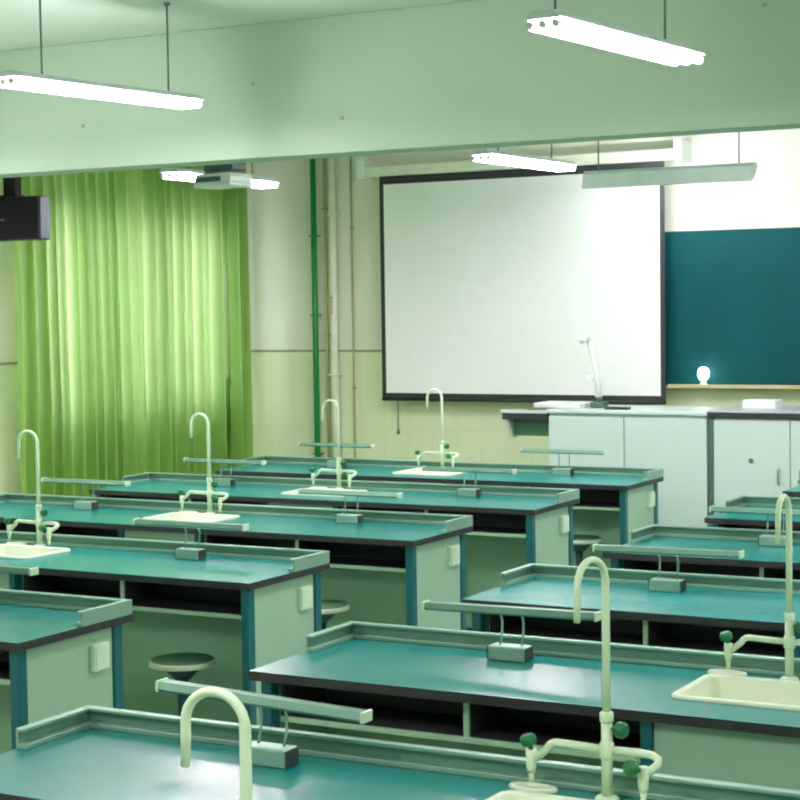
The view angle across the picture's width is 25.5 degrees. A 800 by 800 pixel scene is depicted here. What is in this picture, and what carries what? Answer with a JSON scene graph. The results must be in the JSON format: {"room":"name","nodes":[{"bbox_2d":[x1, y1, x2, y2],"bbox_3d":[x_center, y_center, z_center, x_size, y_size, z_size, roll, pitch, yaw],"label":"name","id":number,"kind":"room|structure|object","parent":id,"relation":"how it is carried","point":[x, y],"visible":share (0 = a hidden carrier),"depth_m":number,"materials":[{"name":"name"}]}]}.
{"room":"science classroom","nodes":[
{"label":"science classroom","id":0,"kind":"room"},
{"bbox_2d":[0,163,256,493],"bbox_3d":[-4.456,-0.121,7.808,0.150,3.150,13.600,1,3,29],"label":"wall","id":1,"kind":"structure","parent":0,"point":[10,470],"depth_m":11.27,"materials":[{"name":"paint"}]},
{"bbox_2d":[15,170,147,496],"bbox_3d":[-2.115,-0.310,11.672,0.244,2.900,1.295,1,3,29],"label":"curtain","id":2,"kind":"object","parent":1,"relation":"hanging from","point":[80,317],"visible":0.55,"depth_m":11.62,"materials":[{"name":"green fabric"}]},
{"bbox_2d":[0,350,254,364],"bbox_3d":[-3.619,-0.108,9.170,0.012,0.014,10.388,1,3,29],"label":"trim","id":3,"kind":"structure","parent":1,"relation":"attached to","point":[5,363],"depth_m":11.24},
{"bbox_2d":[140,163,252,474],"bbox_3d":[-1.487,-0.380,12.838,0.223,2.900,1.352,1,3,29],"label":"curtain","id":4,"kind":"object","parent":1,"relation":"hanging from","point":[196,298],"visible":0.68,"depth_m":12.79,"materials":[{"name":"green fabric"}]},
{"bbox_2d":[0,0,799,177],"bbox_3d":[0.844,-1.451,7.675,9.243,0.633,0.206,1,3,29],"label":"beam","id":5,"kind":"structure","parent":1,"relation":"attached to","point":[468,74],"depth_m":8.02,"materials":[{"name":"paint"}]},
{"bbox_2d":[0,0,474,50],"bbox_3d":[-0.360,-1.711,5.468,9.543,0.150,13.900,1,3,29],"label":"ceiling","id":6,"kind":"structure","parent":0,"point":[63,21],"depth_m":8.09,"materials":[{"name":"paint"}]},
{"bbox_2d":[0,177,49,241],"bbox_3d":[-2.176,-1.369,9.951,0.420,0.945,0.108,1,3,29],"label":"loudspeaker","id":7,"kind":"object","parent":6,"relation":"hanging from","point":[22,218],"visible":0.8,"depth_m":9.89,"materials":[{"name":"black plastic"}]},
{"bbox_2d":[0,196,39,239],"bbox_3d":[-2.191,-1.018,9.932,0.416,0.237,0.020,1,3,29],"label":"grille","id":8,"kind":"object","parent":7,"relation":"attached to","point":[19,216],"depth_m":9.88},
{"bbox_2d":[0,0,203,108],"bbox_3d":[-1.257,-1.501,7.463,0.132,0.448,1.126,1,4,36],"label":"ceiling lamp","id":9,"kind":"object","parent":6,"relation":"hanging from","point":[41,82],"visible":1,"depth_m":7.40,"materials":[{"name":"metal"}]},
{"bbox_2d":[159,166,204,181],"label":"ceiling lamp","id":10,"kind":"object","parent":6,"relation":"hanging from","point":[174,173],"depth_m":10.07,"materials":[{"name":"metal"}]},
{"bbox_2d":[194,163,252,189],"bbox_3d":[-0.972,-1.513,9.786,0.270,0.676,0.235,1,4,37],"label":"projector","id":11,"kind":"object","parent":6,"relation":"hanging from","point":[213,178],"visible":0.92,"depth_m":9.72,"materials":[{"name":"plastic"}]},
{"bbox_2d":[195,176,220,182],"bbox_3d":[-1.006,-1.219,9.807,0.190,0.028,0.182,1,4,37],"label":"vent","id":12,"kind":"object","parent":11,"relation":"attached to","point":[198,179],"depth_m":9.73,"materials":[{"name":"plastic"}]},
{"bbox_2d":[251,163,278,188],"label":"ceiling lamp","id":13,"kind":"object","parent":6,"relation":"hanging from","point":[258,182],"depth_m":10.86,"materials":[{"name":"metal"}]},
{"bbox_2d":[470,144,576,171],"bbox_3d":[0.711,-1.609,10.049,0.132,0.558,1.052,1,4,32],"label":"ceiling lamp","id":14,"kind":"object","parent":6,"relation":"hanging from","point":[483,155],"visible":0.74,"depth_m":9.96,"materials":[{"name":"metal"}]},
{"bbox_2d":[523,0,704,65],"bbox_3d":[0.734,-1.424,5.899,0.132,0.498,1.080,1,4,34],"label":"ceiling lamp","id":15,"kind":"object","parent":6,"relation":"hanging from","point":[554,22],"visible":1,"depth_m":5.80,"materials":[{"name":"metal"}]},
{"bbox_2d":[582,132,757,188],"bbox_3d":[1.702,-1.666,11.248,1.140,0.600,0.106,1,3,29],"label":"lamp","id":16,"kind":"object","parent":6,"relation":"hanging from","point":[732,172],"visible":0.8,"depth_m":11.21,"materials":[{"name":"metal"}]},
{"bbox_2d":[252,128,799,464],"bbox_3d":[2.963,-0.424,11.575,9.543,3.150,0.150,1,3,29],"label":"wall","id":17,"kind":"structure","parent":0,"point":[281,216],"depth_m":13.23,"materials":[{"name":"paint"}]},
{"bbox_2d":[309,159,323,456],"bbox_3d":[-0.634,-0.467,13.415,0.060,3.150,0.074,1,3,29],"label":"pipe","id":18,"kind":"object","parent":17,"relation":"attached to","point":[313,235],"visible":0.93,"depth_m":13.37,"materials":[{"name":"green metal"}]},
{"bbox_2d":[255,350,381,351],"bbox_3d":[0.074,-0.365,13.068,2.743,0.014,0.012,1,3,29],"label":"trim","id":19,"kind":"structure","parent":17,"relation":"attached to","point":[255,350],"depth_m":13.48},
{"bbox_2d":[322,158,330,457],"bbox_3d":[-0.545,-0.467,13.378,0.040,3.150,0.054,1,3,29],"label":"pipe","id":20,"kind":"object","parent":17,"relation":"attached to","point":[324,208],"visible":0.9,"depth_m":13.34,"materials":[{"name":"metal"}]},
{"bbox_2d":[326,157,342,457],"bbox_3d":[-0.489,-0.465,13.325,0.076,3.150,0.094,1,3,29],"label":"pipe","id":21,"kind":"object","parent":17,"relation":"attached to","point":[331,214],"visible":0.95,"depth_m":13.27,"materials":[{"name":"white metal"}]},
{"bbox_2d":[349,156,356,457],"bbox_3d":[-0.350,-0.465,13.288,0.030,3.150,0.024,1,3,29],"label":"cable conduit","id":22,"kind":"object","parent":17,"relation":"attached to","point":[351,227],"visible":0.84,"depth_m":13.27,"materials":[{"name":"metal"}]},
{"bbox_2d":[356,139,690,433],"bbox_3d":[0.836,-0.749,12.521,2.510,2.023,0.200,1,3,29],"label":"projection screen","id":23,"kind":"object","parent":17,"relation":"attached to","point":[491,274],"visible":0.97,"depth_m":12.45,"materials":[{"name":"fabric"}]},
{"bbox_2d":[665,225,799,389],"bbox_3d":[3.349,-0.593,11.190,4.400,1.080,0.136,1,3,29],"label":"blackboard","id":24,"kind":"object","parent":17,"relation":"attached to","point":[732,295],"visible":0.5,"depth_m":11.84,"materials":[{"name":"teal ceramic"}]},
{"bbox_2d":[698,367,708,384],"bbox_3d":[2.042,-0.160,11.906,0.076,0.122,0.076,1,3,29],"label":"globe lamp","id":25,"kind":"object","parent":24,"relation":"on","point":[703,372],"visible":1,"depth_m":11.88,"materials":[{"name":"white glass"}]},
{"bbox_3d":[-0.313,1.569,5.639,9.543,0.120,13.900,1,3,29],"label":"floor","id":26,"kind":"structure","parent":0,"visible":0},
{"bbox_2d":[0,589,132,753],"bbox_3d":[-2.261,1.083,6.395,2.800,0.829,0.576,1,3,29],"label":"lab bench","id":27,"kind":"object","parent":26,"relation":"on","point":[60,653],"visible":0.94,"depth_m":5.79,"materials":[{"name":"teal laminate"}]},
{"bbox_2d":[0,650,9,678],"bbox_3d":[-1.616,0.821,5.920,1.098,0.124,0.232,1,3,29],"label":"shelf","id":28,"kind":"object","parent":27,"relation":"on","point":[4,655],"depth_m":5.81,"materials":[{"name":"black"}]},
{"bbox_2d":[0,565,38,575],"bbox_3d":[-1.479,0.642,6.125,0.554,0.155,0.056,1,3,29],"label":"lamp","id":29,"kind":"object","parent":27,"relation":"on","point":[30,571],"visible":1,"depth_m":6.01,"materials":[{"name":"metal"}]},
{"bbox_2d":[0,604,132,651],"bbox_3d":[-2.266,0.731,6.377,2.800,0.026,0.576,1,3,29],"label":"countertop","id":30,"kind":"structure","parent":27,"relation":"on","point":[22,628],"depth_m":5.77,"materials":[{"name":"teal laminate"}]},
{"bbox_2d":[0,530,329,725],"bbox_3d":[-1.643,1.016,7.524,2.800,0.829,0.576,1,3,29],"label":"lab bench","id":31,"kind":"object","parent":26,"relation":"on","point":[247,608],"visible":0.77,"depth_m":7.08,"materials":[{"name":"laminate"}]},
{"bbox_2d":[6,542,26,544],"bbox_3d":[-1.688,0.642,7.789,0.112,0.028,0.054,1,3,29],"label":"sink","id":32,"kind":"object","parent":31,"relation":"in","point":[18,543],"depth_m":7.77,"materials":[{"name":"white ceramic"}]},
{"bbox_2d":[4,430,59,545],"bbox_3d":[-1.605,0.384,7.702,0.103,0.509,0.318,-4,4,-45],"label":"tap","id":33,"kind":"object","parent":31,"relation":"on","point":[40,524],"visible":1,"depth_m":7.69,"materials":[{"name":"white metal"}]},
{"bbox_2d":[0,544,70,590],"bbox_3d":[-1.644,0.731,7.538,0.405,0.185,0.305,1,3,29],"label":"sink basin","id":34,"kind":"object","parent":31,"relation":"in","point":[7,551],"depth_m":7.63,"materials":[{"name":"white ceramic"}]},
{"bbox_2d":[23,574,240,618],"bbox_3d":[-1.000,0.755,7.044,1.098,0.127,0.244,1,3,29],"label":"shelf","id":35,"kind":"object","parent":31,"relation":"on","point":[150,597],"depth_m":7.05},
{"bbox_2d":[0,542,329,589],"bbox_3d":[-1.648,0.663,7.505,2.800,0.026,0.576,1,3,29],"label":"countertop","id":36,"kind":"structure","parent":31,"relation":"on","point":[122,565],"depth_m":7.01,"materials":[{"name":"teal laminate"}]},
{"bbox_2d":[133,518,248,559],"bbox_3d":[-0.861,0.574,7.254,0.554,0.155,0.056,1,3,29],"label":"lamp","id":37,"kind":"object","parent":31,"relation":"on","point":[185,553],"visible":1,"depth_m":7.24,"materials":[{"name":"metal"}]},
{"bbox_2d":[149,652,215,715],"bbox_3d":[-0.838,1.226,6.854,0.266,0.455,0.266,1,3,29],"label":"stool","id":38,"kind":"object","parent":26,"relation":"on","point":[183,666],"visible":0.59,"depth_m":6.80,"materials":[{"name":"metal"}]},
{"bbox_2d":[0,493,472,629],"bbox_3d":[-1.022,0.948,8.656,2.800,0.829,0.576,1,3,29],"label":"lab bench","id":39,"kind":"object","parent":26,"relation":"on","point":[384,566],"visible":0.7,"depth_m":8.24,"materials":[{"name":"laminate"}]},
{"bbox_2d":[0,522,117,537],"bbox_3d":[-1.767,0.668,8.936,1.098,0.127,0.244,1,3,29],"label":"tray","id":40,"kind":"object","parent":39,"relation":"on","point":[66,530],"depth_m":8.97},
{"bbox_2d":[41,477,130,509],"bbox_3d":[-1.626,0.487,9.145,0.554,0.155,0.056,1,3,29],"label":"lamp","id":41,"kind":"object","parent":39,"relation":"on","point":[81,504],"visible":1,"depth_m":9.13,"materials":[{"name":"metal"}]},
{"bbox_2d":[142,512,239,542],"bbox_3d":[-1.024,0.663,8.671,0.405,0.185,0.305,1,3,29],"label":"sink basin","id":42,"kind":"object","parent":39,"relation":"in","point":[179,516],"depth_m":8.77,"materials":[{"name":"white ceramic"}]},
{"bbox_2d":[177,412,228,513],"bbox_3d":[-0.985,0.317,8.835,0.103,0.509,0.318,-4,4,-45],"label":"tap","id":43,"kind":"object","parent":39,"relation":"on","point":[211,495],"visible":1,"depth_m":8.82,"materials":[{"name":"white metal"}]},
{"bbox_2d":[0,503,472,546],"bbox_3d":[-1.027,0.596,8.638,2.800,0.026,0.576,1,3,29],"label":"countertop","id":44,"kind":"structure","parent":39,"relation":"on","point":[274,527],"depth_m":8.32,"materials":[{"name":"teal laminate"}]},
{"bbox_2d":[206,535,405,571],"bbox_3d":[-0.379,0.687,8.177,1.098,0.127,0.244,1,3,29],"label":"shelf","id":45,"kind":"object","parent":39,"relation":"on","point":[342,555],"depth_m":8.17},
{"bbox_2d":[297,488,402,523],"bbox_3d":[-0.240,0.506,8.387,0.554,0.155,0.056,1,3,29],"label":"lamp","id":46,"kind":"object","parent":39,"relation":"on","point":[345,518],"visible":1,"depth_m":8.37,"materials":[{"name":"metal"}]},
{"bbox_2d":[89,472,579,630],"bbox_3d":[-0.414,0.881,9.765,2.800,0.829,0.576,1,3,29],"label":"lab bench","id":47,"kind":"object","parent":26,"relation":"on","point":[514,527],"visible":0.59,"depth_m":9.36,"materials":[{"name":"laminate"}]},
{"bbox_2d":[106,495,261,504],"bbox_3d":[-1.159,0.601,10.045,1.098,0.127,0.244,1,3,29],"label":"tray","id":48,"kind":"object","parent":47,"relation":"on","point":[107,496],"depth_m":10.21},
{"bbox_2d":[183,458,265,486],"bbox_3d":[-1.019,0.421,10.254,0.554,0.155,0.056,1,3,29],"label":"lamp","id":49,"kind":"object","parent":47,"relation":"on","point":[228,482],"visible":0.9,"depth_m":10.23,"materials":[{"name":"metal"}]},
{"bbox_2d":[281,488,366,508],"bbox_3d":[-0.416,0.597,9.780,0.405,0.185,0.305,1,3,29],"label":"sink basin","id":50,"kind":"object","parent":47,"relation":"in","point":[293,492],"depth_m":9.69,"materials":[{"name":"white ceramic"}]},
{"bbox_2d":[309,399,356,488],"bbox_3d":[-0.377,0.250,9.944,0.103,0.509,0.318,-4,4,-45],"label":"tap","id":51,"kind":"object","parent":47,"relation":"on","point":[338,470],"visible":0.99,"depth_m":9.93,"materials":[{"name":"white metal"}]},
{"bbox_2d":[89,481,579,514],"bbox_3d":[-0.420,0.529,9.747,2.800,0.026,0.576,1,3,29],"label":"countertop","id":52,"kind":"structure","parent":47,"relation":"on","point":[521,505],"depth_m":9.47,"materials":[{"name":"teal laminate"}]},
{"bbox_2d":[343,506,525,537],"bbox_3d":[0.228,0.621,9.286,1.098,0.127,0.244,1,3,29],"label":"tray","id":53,"kind":"object","parent":47,"relation":"on","point":[484,524],"depth_m":9.24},
{"bbox_2d":[421,466,516,496],"bbox_3d":[0.367,0.440,9.496,0.554,0.155,0.056,1,3,29],"label":"lamp","id":54,"kind":"object","parent":47,"relation":"on","point":[462,492],"visible":1,"depth_m":9.48,"materials":[{"name":"metal"}]},
{"bbox_2d":[321,600,349,629],"bbox_3d":[-0.355,1.156,8.069,0.266,0.455,0.266,1,3,29],"label":"stool","id":55,"kind":"object","parent":26,"relation":"on","point":[329,608],"visible":0.35,"depth_m":8.01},
{"bbox_2d":[0,705,799,799],"bbox_3d":[0.327,1.198,3.460,2.800,0.829,0.576,1,3,29],"label":"lab bench","id":56,"kind":"object","parent":26,"relation":"on","point":[88,752],"visible":0.99,"depth_m":3.87,"materials":[{"name":"laminate"}]},
{"bbox_2d":[155,677,371,768],"bbox_3d":[-0.313,0.732,3.967,0.554,0.166,0.056,1,3,29],"label":"lamp","id":57,"kind":"object","parent":56,"relation":"on","point":[266,754],"visible":0.84,"depth_m":3.93,"materials":[{"name":"metal"}]},
{"bbox_2d":[0,728,650,799],"bbox_3d":[0.322,0.846,3.441,2.800,0.026,0.576,1,3,29],"label":"countertop","id":58,"kind":"structure","parent":56,"relation":"on","point":[90,763],"depth_m":3.85,"materials":[{"name":"teal laminate"}]},
{"bbox_2d":[509,781,557,792],"bbox_3d":[0.281,0.825,3.725,0.112,0.028,0.054,1,3,29],"label":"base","id":59,"kind":"object","parent":56,"relation":"in","point":[537,786],"depth_m":3.73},
{"bbox_2d":[486,790,590,799],"bbox_3d":[0.325,0.914,3.474,0.405,0.185,0.305,1,3,29],"label":"sink basin","id":60,"kind":"object","parent":56,"relation":"in","point":[500,794],"depth_m":3.65,"materials":[{"name":"white ceramic"}]},
{"bbox_2d":[520,556,661,799],"bbox_3d":[0.374,0.569,3.598,0.322,0.509,0.132,1,3,29],"label":"tap","id":61,"kind":"object","parent":56,"relation":"on","point":[606,749],"visible":1,"depth_m":3.61,"materials":[{"name":"white metal"}]},
{"bbox_2d":[215,455,663,567],"bbox_3d":[0.194,0.815,10.876,2.800,0.829,0.576,1,3,29],"label":"lab bench","id":62,"kind":"object","parent":26,"relation":"on","point":[615,502],"visible":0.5,"depth_m":10.45,"materials":[{"name":"laminate"}]},
{"bbox_2d":[233,475,373,480],"bbox_3d":[-0.551,0.535,11.155,1.098,0.127,0.244,1,3,29],"label":"tray","id":63,"kind":"object","parent":62,"relation":"on","point":[233,475],"depth_m":11.34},
{"bbox_2d":[298,442,374,467],"bbox_3d":[-0.410,0.354,11.364,0.554,0.155,0.056,1,3,29],"label":"lamp","id":64,"kind":"object","parent":62,"relation":"on","point":[330,463],"visible":0.93,"depth_m":11.36,"materials":[{"name":"metal"}]},
{"bbox_2d":[392,468,466,475],"bbox_3d":[0.192,0.530,10.890,0.405,0.185,0.305,1,3,29],"label":"sink basin","id":65,"kind":"object","parent":62,"relation":"in","point":[414,471],"depth_m":10.83,"materials":[{"name":"white ceramic"}]},
{"bbox_2d":[415,389,458,466],"bbox_3d":[0.231,0.183,11.054,0.103,0.509,0.318,-4,4,-45],"label":"tap","id":66,"kind":"object","parent":62,"relation":"on","point":[442,452],"visible":0.91,"depth_m":11.04,"materials":[{"name":"white metal"}]},
{"bbox_2d":[215,463,663,489],"bbox_3d":[0.189,0.463,10.857,2.800,0.026,0.576,1,3,29],"label":"countertop","id":67,"kind":"structure","parent":62,"relation":"on","point":[529,479],"depth_m":10.59,"materials":[{"name":"teal laminate"}]},
{"bbox_2d":[462,484,619,510],"bbox_3d":[0.837,0.554,10.396,1.098,0.127,0.244,1,3,29],"label":"tray","id":68,"kind":"object","parent":62,"relation":"on","point":[590,499],"depth_m":10.32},
{"bbox_2d":[519,448,606,475],"bbox_3d":[0.976,0.373,10.606,0.554,0.155,0.056,1,3,29],"label":"lamp","id":69,"kind":"object","parent":62,"relation":"on","point":[568,471],"visible":1,"depth_m":10.59,"materials":[{"name":"metal"}]},
{"bbox_2d":[248,621,799,789],"bbox_3d":[0.943,1.131,4.585,2.800,0.829,0.576,1,3,29],"label":"lab bench","id":70,"kind":"object","parent":26,"relation":"on","point":[427,686],"visible":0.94,"depth_m":4.83,"materials":[{"name":"laminate"}]},
{"bbox_2d":[280,684,640,763],"bbox_3d":[0.199,0.851,4.865,1.098,0.127,0.244,1,3,29],"label":"shelf","id":71,"kind":"object","parent":70,"relation":"on","point":[496,726],"depth_m":4.88,"materials":[{"name":"grey metal"}]},
{"bbox_2d":[421,600,601,662],"bbox_3d":[0.316,0.668,5.087,0.554,0.158,0.056,1,3,29],"label":"lamp","id":72,"kind":"object","parent":70,"relation":"on","point":[500,651],"visible":0.99,"depth_m":5.07,"materials":[{"name":"metal"}]},
{"bbox_2d":[248,638,799,737],"bbox_3d":[0.938,0.779,4.567,2.800,0.026,0.576,1,3,29],"label":"countertop","id":73,"kind":"structure","parent":70,"relation":"on","point":[639,692],"depth_m":4.81,"materials":[{"name":"teal laminate"}]},
{"bbox_2d":[708,669,746,675],"bbox_3d":[0.898,0.757,4.851,0.112,0.028,0.054,1,3,29],"label":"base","id":74,"kind":"object","parent":70,"relation":"in","point":[737,672],"depth_m":4.86,"materials":[{"name":"white ceramic"}]},
{"bbox_2d":[672,674,799,710],"bbox_3d":[0.942,0.847,4.600,0.405,0.185,0.305,1,3,29],"label":"sink basin","id":75,"kind":"object","parent":70,"relation":"in","point":[768,694],"depth_m":4.71,"materials":[{"name":"white ceramic"}]},
{"bbox_2d":[719,494,799,680],"bbox_3d":[0.995,0.501,4.720,0.322,0.509,0.135,1,3,29],"label":"tap","id":76,"kind":"object","parent":70,"relation":"on","point":[788,641],"visible":1,"depth_m":4.74,"materials":[{"name":"white metal"}]},
{"bbox_2d":[573,535,601,565],"bbox_3d":[1.042,1.021,10.264,0.266,0.455,0.266,1,3,29],"label":"stool","id":77,"kind":"object","parent":26,"relation":"on","point":[581,543],"visible":0.47,"depth_m":10.21,"materials":[{"name":"grey plastic"}]},
{"bbox_2d":[501,405,723,526],"bbox_3d":[1.425,0.614,11.532,1.425,1.127,0.610,1,3,29],"label":"base cabinet","id":78,"kind":"object","parent":26,"relation":"on","point":[674,439],"visible":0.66,"depth_m":11.12,"materials":[{"name":"white wood"}]},
{"bbox_2d":[502,409,549,419],"bbox_3d":[0.925,0.096,11.741,0.325,0.044,0.470,1,3,29],"label":"shelf","id":79,"kind":"object","parent":78,"relation":"attached to","point":[529,414],"depth_m":11.53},
{"bbox_2d":[534,336,607,408],"bbox_3d":[1.135,-0.186,11.602,0.460,0.470,0.260,1,3,29],"label":"camera","id":80,"kind":"object","parent":78,"relation":"on","point":[598,403],"visible":0.99,"depth_m":11.51,"materials":[{"name":"white plastic"}]},
{"bbox_2d":[604,406,630,409],"bbox_3d":[1.392,0.051,11.316,0.160,0.018,0.060,1,3,29],"label":"remote control","id":81,"kind":"object","parent":78,"relation":"on","point":[606,407],"visible":1,"depth_m":11.30,"materials":[{"name":"black plastic"}]},
{"bbox_2d":[462,563,799,657],"bbox_3d":[1.586,1.060,5.758,2.800,0.829,0.576,1,3,29],"label":"lab bench","id":82,"kind":"object","parent":26,"relation":"on","point":[710,605],"visible":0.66,"depth_m":6.14,"materials":[{"name":"laminate"}]},
{"bbox_2d":[462,577,799,631],"bbox_3d":[1.581,0.708,5.740,2.800,0.026,0.576,1,3,29],"label":"countertop","id":83,"kind":"structure","parent":82,"relation":"on","point":[712,607],"depth_m":6.05,"materials":[{"name":"teal laminate"}]},
{"bbox_2d":[487,614,784,656],"bbox_3d":[0.841,0.780,6.038,1.098,0.127,0.244,1,3,29],"label":"shelf","id":84,"kind":"object","parent":82,"relation":"on","point":[625,631],"depth_m":6.09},
{"bbox_2d":[592,543,743,592],"bbox_3d":[0.945,0.598,6.267,0.554,0.157,0.056,1,3,29],"label":"lamp","id":85,"kind":"object","parent":82,"relation":"on","point":[658,584],"visible":1,"depth_m":6.25,"materials":[{"name":"metal"}]},
{"bbox_2d":[602,524,799,579],"bbox_3d":[2.205,0.993,6.888,2.800,0.829,0.576,1,3,29],"label":"lab bench","id":86,"kind":"object","parent":26,"relation":"on","point":[758,561],"visible":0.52,"depth_m":7.40,"materials":[{"name":"laminate"}]},
{"bbox_2d":[602,536,799,569],"bbox_3d":[2.200,0.641,6.870,2.800,0.026,0.576,1,3,29],"label":"countertop","id":87,"kind":"structure","parent":86,"relation":"on","point":[755,555],"depth_m":7.23,"materials":[{"name":"teal laminate"}]},
{"bbox_2d":[623,559,799,579],"bbox_3d":[1.460,0.713,7.168,1.098,0.127,0.244,1,3,29],"label":"tray","id":88,"kind":"object","parent":86,"relation":"on","point":[777,573],"depth_m":7.36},
{"bbox_2d":[709,506,799,546],"bbox_3d":[1.564,0.532,7.397,0.554,0.155,0.056,1,3,29],"label":"lamp","id":89,"kind":"object","parent":86,"relation":"on","point":[765,539],"visible":0.77,"depth_m":7.40,"materials":[{"name":"metal"}]},
{"bbox_2d":[704,495,799,530],"bbox_3d":[2.818,0.926,8.007,2.800,0.829,0.576,1,3,29],"label":"lab bench","id":90,"kind":"object","parent":26,"relation":"on","point":[722,520],"visible":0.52,"depth_m":8.52,"materials":[{"name":"laminate"}]},
{"bbox_2d":[704,506,799,527],"bbox_3d":[2.813,0.574,7.988,2.800,0.026,0.576,1,3,29],"label":"countertop","id":91,"kind":"structure","parent":90,"relation":"on","point":[718,518],"depth_m":8.36,"materials":[{"name":"teal laminate"}]},
{"bbox_2d":[722,524,799,530],"bbox_3d":[2.073,0.646,8.286,1.098,0.127,0.244,1,3,29],"label":"tray","id":92,"kind":"object","parent":90,"relation":"on","point":[723,525],"depth_m":8.58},
{"bbox_2d":[708,418,799,526],"bbox_3d":[2.585,0.642,10.872,1.250,1.105,0.584,1,3,29],"label":"base cabinet","id":93,"kind":"object","parent":26,"relation":"on","point":[747,456],"visible":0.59,"depth_m":10.79,"materials":[{"name":"metal"}]},
{"bbox_2d":[782,477,799,497],"bbox_3d":[3.431,0.859,9.126,2.800,0.829,0.576,1,3,29],"label":"lab bench","id":94,"kind":"object","parent":26,"relation":"on","point":[793,492],"visible":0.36,"depth_m":9.51,"materials":[{"name":"laminate"}]},
{"bbox_2d":[782,486,799,496],"bbox_3d":[3.426,0.507,9.108,2.800,0.026,0.576,1,3,29],"label":"countertop","id":95,"kind":"structure","parent":94,"relation":"on","point":[794,492],"depth_m":9.51,"materials":[{"name":"teal laminate"}]},
{"bbox_3d":[-0.290,1.266,2.334,2.800,0.829,0.576,1,3,29],"label":"lab bench","id":96,"kind":"object","parent":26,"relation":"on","visible":0},
{"bbox_2d":[180,687,252,799],"bbox_3d":[-0.247,0.648,2.510,0.103,0.482,0.318,-4,4,-45],"label":"tap","id":97,"kind":"object","parent":96,"relation":"on","point":[245,746],"visible":1,"depth_m":2.50,"materials":[{"name":"white metal"}]},
{"bbox_3d":[3.683,0.657,10.271,1.250,1.105,0.584,1,3,29],"label":"cabinet","id":98,"kind":"object","parent":26,"relation":"on","visible":0},
{"bbox_2d":[707,405,799,418],"bbox_3d":[3.200,0.087,10.537,2.650,0.044,0.626,1,3,29],"label":"countertop","id":99,"kind":"structure","parent":98,"relation":"on","point":[784,412],"depth_m":10.81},
{"bbox_2d":[742,399,781,407],"bbox_3d":[2.275,0.023,11.116,0.212,0.050,0.150,1,3,29],"label":"paper stack","id":100,"kind":"object","parent":99,"relation":"on","point":[748,403],"visible":1,"depth_m":11.06,"materials":[{"name":"white paper"}]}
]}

